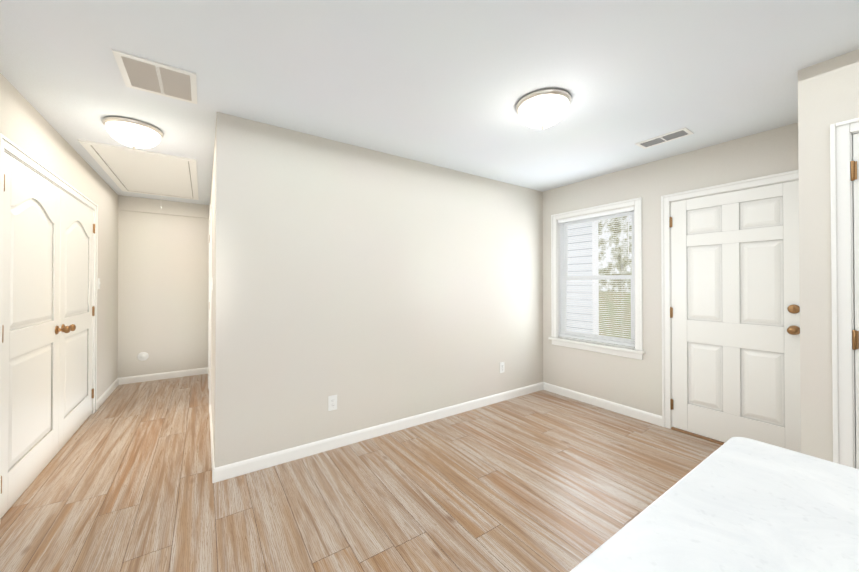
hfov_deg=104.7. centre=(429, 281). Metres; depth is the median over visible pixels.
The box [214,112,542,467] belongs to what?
wall
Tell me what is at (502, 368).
electrical outlet
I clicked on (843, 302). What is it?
trim
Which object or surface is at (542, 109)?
light
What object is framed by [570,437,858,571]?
countertop
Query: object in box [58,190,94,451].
door leaf
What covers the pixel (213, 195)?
wall
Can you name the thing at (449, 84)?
ceiling
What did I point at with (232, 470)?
baseboard
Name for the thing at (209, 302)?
trim
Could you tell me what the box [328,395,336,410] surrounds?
electrical outlet
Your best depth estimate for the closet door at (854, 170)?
1.61 m
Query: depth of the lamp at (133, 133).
2.33 m
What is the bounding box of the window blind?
[558,207,634,346]
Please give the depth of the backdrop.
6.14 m
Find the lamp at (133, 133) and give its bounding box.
[102,116,163,149]
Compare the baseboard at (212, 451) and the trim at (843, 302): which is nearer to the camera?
the trim at (843, 302)
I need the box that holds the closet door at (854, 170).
[850,133,858,468]
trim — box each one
[0,133,97,519]
[208,204,211,405]
[661,170,798,428]
[830,118,858,467]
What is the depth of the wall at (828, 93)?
1.72 m
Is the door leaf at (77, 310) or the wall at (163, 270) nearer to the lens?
the door leaf at (77, 310)
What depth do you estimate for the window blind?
3.53 m
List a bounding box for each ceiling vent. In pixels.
[112,49,196,103]
[635,127,693,148]
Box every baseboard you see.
[96,378,118,410]
[118,367,207,384]
[209,404,214,482]
[215,382,542,482]
[543,382,661,425]
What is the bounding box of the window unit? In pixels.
[548,197,644,359]
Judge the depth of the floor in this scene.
2.04 m
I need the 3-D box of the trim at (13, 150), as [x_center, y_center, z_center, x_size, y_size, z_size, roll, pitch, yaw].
[-2.890,0.268,2.528,0.138,2.102,1.963,0,-1,-34]
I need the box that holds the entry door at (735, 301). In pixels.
[669,180,800,452]
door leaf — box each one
[1,152,70,517]
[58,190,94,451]
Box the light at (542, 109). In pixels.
[516,88,571,128]
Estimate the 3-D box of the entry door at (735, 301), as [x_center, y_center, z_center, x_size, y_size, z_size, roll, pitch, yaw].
[2.381,0.292,2.631,0.107,2.010,0.822,0,-1,-34]
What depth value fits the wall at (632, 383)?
3.14 m
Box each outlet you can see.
[137,352,148,360]
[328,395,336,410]
[500,362,504,372]
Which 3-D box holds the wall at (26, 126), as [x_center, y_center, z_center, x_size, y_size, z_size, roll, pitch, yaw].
[-1.864,0.087,1.006,0.120,2.440,8.060,0,-1,-34]
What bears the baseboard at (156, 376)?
attached to the wall at (163, 270)
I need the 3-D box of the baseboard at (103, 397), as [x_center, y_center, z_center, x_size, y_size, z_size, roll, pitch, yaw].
[-1.809,1.262,1.035,0.014,0.090,7.820,0,-1,-34]
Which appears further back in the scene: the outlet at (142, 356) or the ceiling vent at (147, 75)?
the outlet at (142, 356)
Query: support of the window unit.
in the wall at (632, 383)
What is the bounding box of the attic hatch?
[78,139,198,208]
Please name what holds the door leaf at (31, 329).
in the wall at (26, 126)
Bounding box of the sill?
[671,427,724,444]
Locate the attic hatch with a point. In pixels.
(125, 169)
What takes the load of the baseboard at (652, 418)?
attached to the wall at (632, 383)
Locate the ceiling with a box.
[0,0,858,204]
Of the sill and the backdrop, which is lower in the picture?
the sill
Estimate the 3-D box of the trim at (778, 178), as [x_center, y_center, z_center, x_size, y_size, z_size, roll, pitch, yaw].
[2.438,0.269,2.665,0.138,2.102,0.953,0,-1,-34]
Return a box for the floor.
[0,374,721,571]
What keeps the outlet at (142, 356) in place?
attached to the wall at (163, 270)
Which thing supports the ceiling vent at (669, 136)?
in the ceiling
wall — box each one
[0,73,118,398]
[117,195,209,377]
[210,128,215,453]
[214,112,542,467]
[543,122,798,415]
[798,49,858,461]
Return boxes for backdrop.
[567,215,631,338]

